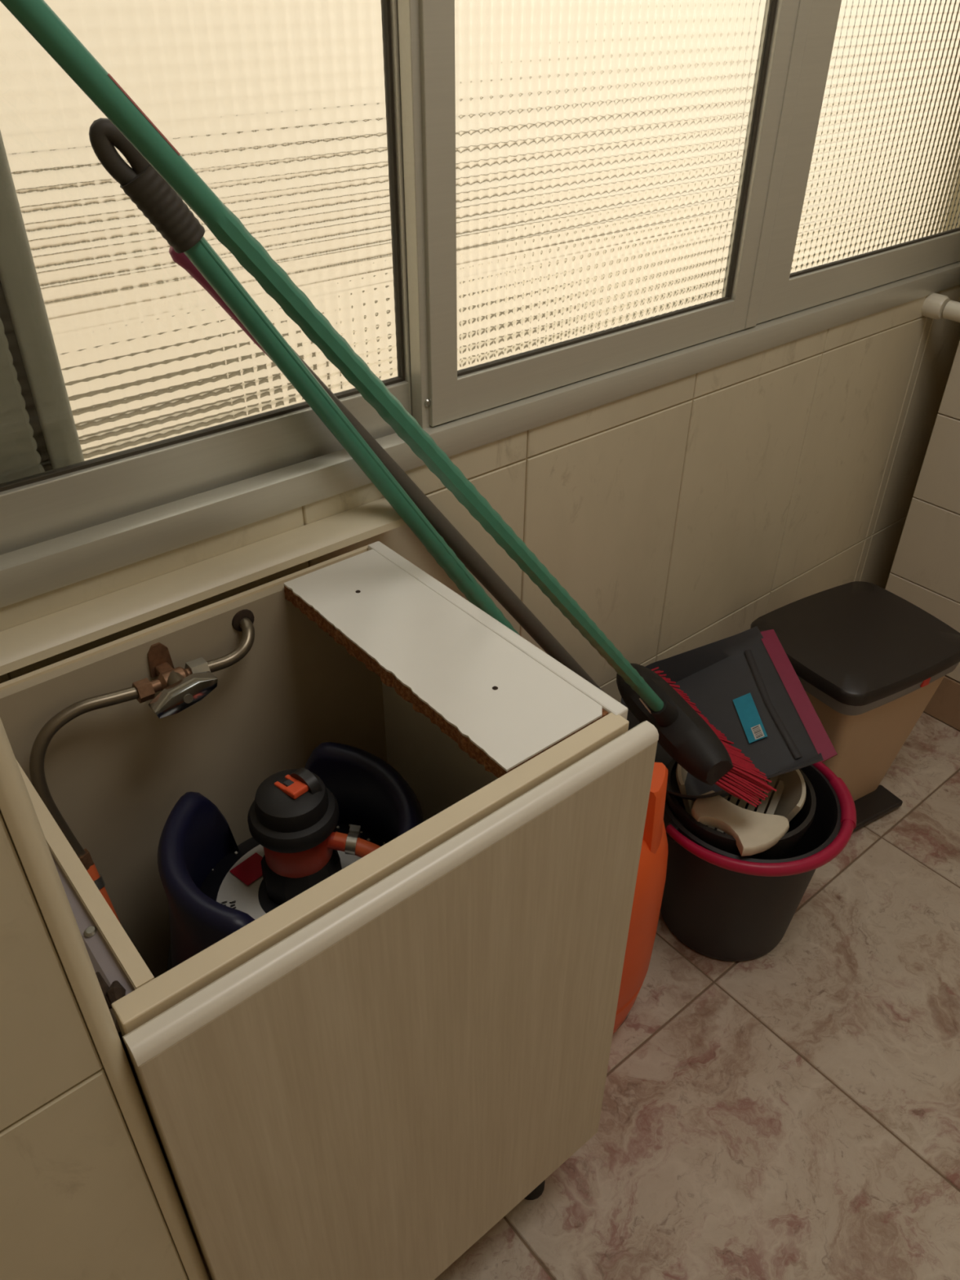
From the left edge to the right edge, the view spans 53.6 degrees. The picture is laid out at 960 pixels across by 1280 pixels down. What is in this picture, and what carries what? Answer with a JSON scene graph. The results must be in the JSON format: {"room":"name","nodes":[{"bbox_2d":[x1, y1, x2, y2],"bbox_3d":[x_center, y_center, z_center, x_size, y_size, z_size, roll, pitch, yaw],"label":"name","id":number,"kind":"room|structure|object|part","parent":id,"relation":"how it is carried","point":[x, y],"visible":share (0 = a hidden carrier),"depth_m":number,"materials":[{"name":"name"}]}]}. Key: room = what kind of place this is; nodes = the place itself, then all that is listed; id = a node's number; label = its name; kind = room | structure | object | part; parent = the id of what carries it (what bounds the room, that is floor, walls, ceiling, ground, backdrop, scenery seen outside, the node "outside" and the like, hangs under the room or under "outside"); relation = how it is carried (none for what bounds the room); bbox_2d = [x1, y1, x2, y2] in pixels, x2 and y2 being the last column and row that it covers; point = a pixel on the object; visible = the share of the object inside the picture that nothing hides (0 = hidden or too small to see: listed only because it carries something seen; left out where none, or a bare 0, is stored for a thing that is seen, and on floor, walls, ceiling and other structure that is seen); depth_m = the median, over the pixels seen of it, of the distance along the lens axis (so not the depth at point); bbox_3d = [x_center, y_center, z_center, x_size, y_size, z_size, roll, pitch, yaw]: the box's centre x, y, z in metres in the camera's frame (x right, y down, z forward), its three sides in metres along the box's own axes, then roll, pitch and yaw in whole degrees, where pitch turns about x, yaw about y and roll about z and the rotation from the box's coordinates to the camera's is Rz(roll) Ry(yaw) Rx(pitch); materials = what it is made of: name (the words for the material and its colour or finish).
{"room":"utility room","nodes":[
{"label":"utility room","id":0,"kind":"room"},
{"bbox_2d":[0,813,188,1279],"bbox_3d":[-0.901,0.092,0.127,1.380,2.570,0.463,-25,43,-32],"label":"wall","id":1,"kind":"structure","parent":0,"point":[77,1200],"depth_m":0.57,"materials":[{"name":"tile"}]},
{"bbox_2d":[0,717,209,1279],"bbox_3d":[-0.222,-0.112,0.319,0.016,2.450,0.022,-25,43,-32],"label":"trim","id":2,"kind":"structure","parent":1,"relation":"attached to","point":[17,811],"depth_m":0.53,"materials":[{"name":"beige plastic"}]},
{"bbox_2d":[0,284,959,703],"bbox_3d":[-0.261,-0.442,0.886,3.550,2.570,0.160,-25,43,-32],"label":"wall","id":3,"kind":"structure","parent":0,"point":[678,515],"depth_m":1.55,"materials":[{"name":"tile"}]},
{"bbox_2d":[0,497,405,675],"bbox_3d":[-0.293,-0.058,0.969,0.517,0.020,0.038,-25,43,-32],"label":"trim","id":4,"kind":"structure","parent":3,"relation":"attached to","point":[34,641],"depth_m":0.96,"materials":[{"name":"beige plastic"}]},
{"bbox_2d":[0,0,959,608],"bbox_3d":[0.220,-0.886,0.992,1.954,1.262,0.086,-25,43,-32],"label":"window","id":5,"kind":"structure","parent":3,"relation":"in","point":[519,215],"depth_m":1.01,"materials":[{"name":"metal"}]},
{"bbox_3d":[-0.285,-0.657,0.658,0.508,1.091,0.006,-25,43,-32],"label":"glass pane","id":6,"kind":"part","parent":5,"relation":"part of","materials":[{"name":"clear glass"}]},
{"bbox_3d":[-0.288,-0.188,0.991,0.617,0.057,0.026,-25,43,-32],"label":"rail","id":7,"kind":"part","parent":5,"relation":"part of","materials":[{"name":"metal"}]},
{"bbox_3d":[0.216,-0.388,1.346,1.954,0.040,0.086,-25,43,-32],"label":"frame","id":8,"kind":"part","parent":5,"relation":"part of","materials":[{"name":"metal"}]},
{"bbox_3d":[0.173,-0.389,1.273,0.616,0.049,0.026,-25,43,-32],"label":"rail","id":9,"kind":"part","parent":5,"relation":"part of","materials":[{"name":"metal"}]},
{"bbox_3d":[0.167,-0.851,0.935,0.511,1.091,0.006,-25,43,-32],"label":"glass pane","id":10,"kind":"part","parent":5,"relation":"part of","materials":[{"name":"glass"}]},
{"bbox_3d":[0.684,-0.638,1.624,0.709,0.055,0.026,-25,43,-32],"label":"rail","id":11,"kind":"part","parent":5,"relation":"part of","materials":[{"name":"metal"}]},
{"bbox_3d":[0.700,-1.110,1.301,0.604,1.085,0.006,-25,43,-32],"label":"glass pane","id":12,"kind":"part","parent":5,"relation":"part of","materials":[{"name":"clear glass"}]},
{"bbox_2d":[200,711,959,1279],"bbox_3d":[0.407,1.100,0.839,3.400,0.120,2.238,-25,43,-32],"label":"floor","id":13,"kind":"structure","parent":0,"point":[792,1111],"depth_m":1.36,"materials":[{"name":"tile"}]},
{"bbox_2d":[88,118,519,635],"bbox_3d":[0.028,-0.011,1.236,0.760,1.213,0.132,-19,40,-25],"label":"handle","id":14,"kind":"object","parent":13,"relation":"on","point":[157,201],"visible":0.54,"depth_m":0.88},
{"bbox_2d":[0,541,658,1279],"bbox_3d":[-0.164,0.388,1.046,0.467,0.792,0.424,-25,43,-32],"label":"base cabinet","id":15,"kind":"object","parent":13,"relation":"on","point":[361,1079],"visible":0.97,"depth_m":0.84,"materials":[{"name":"wood"}]},
{"bbox_3d":[-0.335,0.410,0.917,0.013,0.675,0.375,-25,43,-32],"label":"panel","id":16,"kind":"part","parent":15,"relation":"part of","materials":[{"name":"beige wood"}]},
{"bbox_2d":[29,608,254,857],"bbox_3d":[-0.316,0.090,0.946,0.039,0.166,0.258,29,44,34],"label":"gas pipe","id":17,"kind":"object","parent":15,"relation":"attached to","point":[242,620],"visible":0.94,"depth_m":0.88,"materials":[{"name":"silver metal"}]},
{"bbox_2d":[132,642,217,718],"bbox_3d":[-0.293,0.037,0.912,0.072,0.039,0.076,-25,43,-32],"label":"tap","id":18,"kind":"object","parent":17,"relation":"attached to","point":[181,688],"visible":1,"depth_m":0.90,"materials":[{"name":"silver metal"}]},
{"bbox_2d":[148,666,217,718],"bbox_3d":[-0.289,0.045,0.906,0.066,0.030,0.057,-25,43,-32],"label":"handle","id":19,"kind":"object","parent":18,"relation":"on","point":[181,688],"depth_m":0.89,"materials":[{"name":"metal"}]},
{"bbox_3d":[-0.289,0.245,1.151,0.424,0.672,0.006,-25,43,-32],"label":"rail","id":20,"kind":"part","parent":15,"relation":"part of","materials":[{"name":"beige wood"}]},
{"bbox_3d":[-0.285,0.252,1.145,0.418,0.669,0.012,-25,43,-32],"label":"panel","id":21,"kind":"part","parent":15,"relation":"part of","materials":[{"name":"beige wood"}]},
{"bbox_2d":[157,742,423,970],"bbox_3d":[-0.184,0.385,1.068,0.300,0.510,0.300,-25,43,-32],"label":"gas cylinder","id":22,"kind":"object","parent":15,"relation":"on","point":[214,886],"visible":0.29,"depth_m":0.98,"materials":[{"name":"blue metal"}]},
{"bbox_3d":[-0.262,0.264,0.931,0.101,0.155,0.260,-17,39,-22],"label":"guard handle","id":23,"kind":"part","parent":22,"relation":"part of","materials":[{"name":"blue metal"}]},
{"bbox_2d":[247,767,344,905],"bbox_3d":[-0.183,0.191,0.946,0.088,0.142,0.088,-25,43,-32],"label":"gas regulator","id":24,"kind":"object","parent":22,"relation":"attached to","point":[292,814],"visible":0.99,"depth_m":0.91,"materials":[{"name":"black plastic"}]},
{"bbox_2d":[79,824,380,924],"bbox_3d":[-0.198,0.316,0.951,0.281,0.220,0.314,-25,43,-32],"label":"gas hose","id":25,"kind":"object","parent":24,"relation":"attached to","point":[354,845],"visible":0.22,"depth_m":0.94,"materials":[{"name":"rubber"}]},
{"bbox_3d":[-0.181,0.141,0.913,0.032,0.011,0.018,28,44,33],"label":"lever","id":26,"kind":"part","parent":24,"relation":"part of","materials":[{"name":"orange plastic"}]},
{"bbox_2d":[326,831,344,851],"bbox_3d":[-0.142,0.201,0.947,0.020,0.019,0.017,3,36,4],"label":"outlet","id":27,"kind":"object","parent":24,"relation":"attached to","point":[331,845],"depth_m":0.94,"materials":[{"name":"orange plastic"}]},
{"bbox_3d":[-0.113,0.210,1.009,0.105,0.155,0.255,-25,43,-32],"label":"guard handle","id":28,"kind":"part","parent":22,"relation":"part of","materials":[{"name":"metal"}]},
{"bbox_3d":[-0.051,0.179,0.726,0.451,0.076,0.019,-25,43,-32],"label":"rail","id":29,"kind":"part","parent":15,"relation":"part of","materials":[{"name":"beige wood"}]},
{"bbox_3d":[-0.035,0.432,0.887,0.466,0.652,0.019,-25,43,-32],"label":"door","id":30,"kind":"part","parent":15,"relation":"part of","materials":[{"name":"brown wood"}]},
{"bbox_3d":[0.000,0.252,1.141,0.016,0.677,0.382,-25,43,-32],"label":"panel","id":31,"kind":"part","parent":15,"relation":"part of","materials":[{"name":"white laminate"}]},
{"bbox_2d":[613,762,667,1033],"bbox_3d":[0.112,0.351,1.357,0.291,0.497,0.291,-25,43,-32],"label":"plastic tub","id":32,"kind":"object","parent":13,"relation":"on","point":[652,866],"visible":0.16,"depth_m":1.24,"materials":[{"name":"plastic"}]},
{"bbox_2d":[660,761,856,961],"bbox_3d":[0.421,0.352,1.542,0.310,0.285,0.295,-25,43,-32],"label":"bucket","id":33,"kind":"object","parent":13,"relation":"on","point":[721,904],"visible":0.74,"depth_m":1.46,"materials":[{"name":"black plastic"}]},
{"bbox_2d":[665,758,816,859],"bbox_3d":[0.400,0.273,1.494,0.228,0.138,0.228,-25,43,-32],"label":"mop wringer","id":34,"kind":"object","parent":33,"relation":"in","point":[772,829],"visible":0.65,"depth_m":1.41,"materials":[{"name":"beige plastic"}]},
{"bbox_2d":[168,245,837,801],"bbox_3d":[0.103,-0.118,1.260,0.830,0.857,0.261,-6,36,-9],"label":"dustpan","id":35,"kind":"object","parent":34,"relation":"on","point":[745,684],"visible":0.56,"depth_m":1.48,"materials":[{"name":"black plastic"}]},
{"bbox_2d":[0,0,776,807],"bbox_3d":[0.008,-0.163,0.872,0.957,1.187,0.286,-25,43,-32],"label":"broom","id":36,"kind":"object","parent":35,"relation":"in","point":[704,752],"visible":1,"depth_m":0.84,"materials":[{"name":"green plastic"}]},
{"bbox_2d":[648,696,678,727],"bbox_3d":[0.264,0.106,1.336,0.062,0.066,0.042,-25,43,-32],"label":"socket","id":37,"kind":"object","parent":36,"relation":"attached to","point":[663,712],"depth_m":1.32,"materials":[{"name":"black plastic"}]},
{"bbox_2d":[621,626,823,801],"bbox_3d":[0.366,0.129,1.497,0.265,0.183,0.251,-4,36,-6],"label":"tray","id":38,"kind":"object","parent":35,"relation":"on","point":[746,685],"depth_m":1.51,"materials":[{"name":"black plastic"}]},
{"bbox_3d":[0.455,0.268,1.435,0.310,0.025,0.194,-25,43,-32],"label":"bail handle","id":39,"kind":"part","parent":33,"relation":"part of","materials":[{"name":"black plastic"}]},
{"bbox_2d":[750,581,959,835],"bbox_3d":[0.664,0.137,1.771,0.323,0.374,0.268,-19,40,-25],"label":"pedal bin","id":40,"kind":"object","parent":13,"relation":"on","point":[868,660],"visible":0.67,"depth_m":1.65,"materials":[{"name":"beige plastic"}]},
{"bbox_3d":[0.665,-0.004,1.671,0.323,0.029,0.268,-19,40,-25],"label":"bin lid","id":41,"kind":"part","parent":40,"relation":"part of","materials":[{"name":"black plastic"}]},
{"bbox_2d":[884,340,959,682],"bbox_3d":[1.630,-0.460,0.933,0.279,2.570,2.195,-25,43,-32],"label":"wall","id":42,"kind":"structure","parent":0,"point":[925,571],"depth_m":1.90,"materials":[{"name":"tile"}]},
{"bbox_2d":[921,293,959,322],"bbox_3d":[0.910,-0.552,1.653,0.042,0.042,0.279,-25,43,-32],"label":"pipe","id":43,"kind":"object","parent":42,"relation":"attached to","point":[935,306],"visible":1,"depth_m":1.71,"materials":[{"name":"white plastic"}]},
{"bbox_2d":[923,675,959,730],"bbox_3d":[1.510,0.492,1.512,0.009,0.106,2.016,-25,43,-32],"label":"baseboard","id":44,"kind":"structure","parent":42,"relation":"attached to","point":[944,705],"depth_m":2.02,"materials":[{"name":"brown tile"}]}
]}

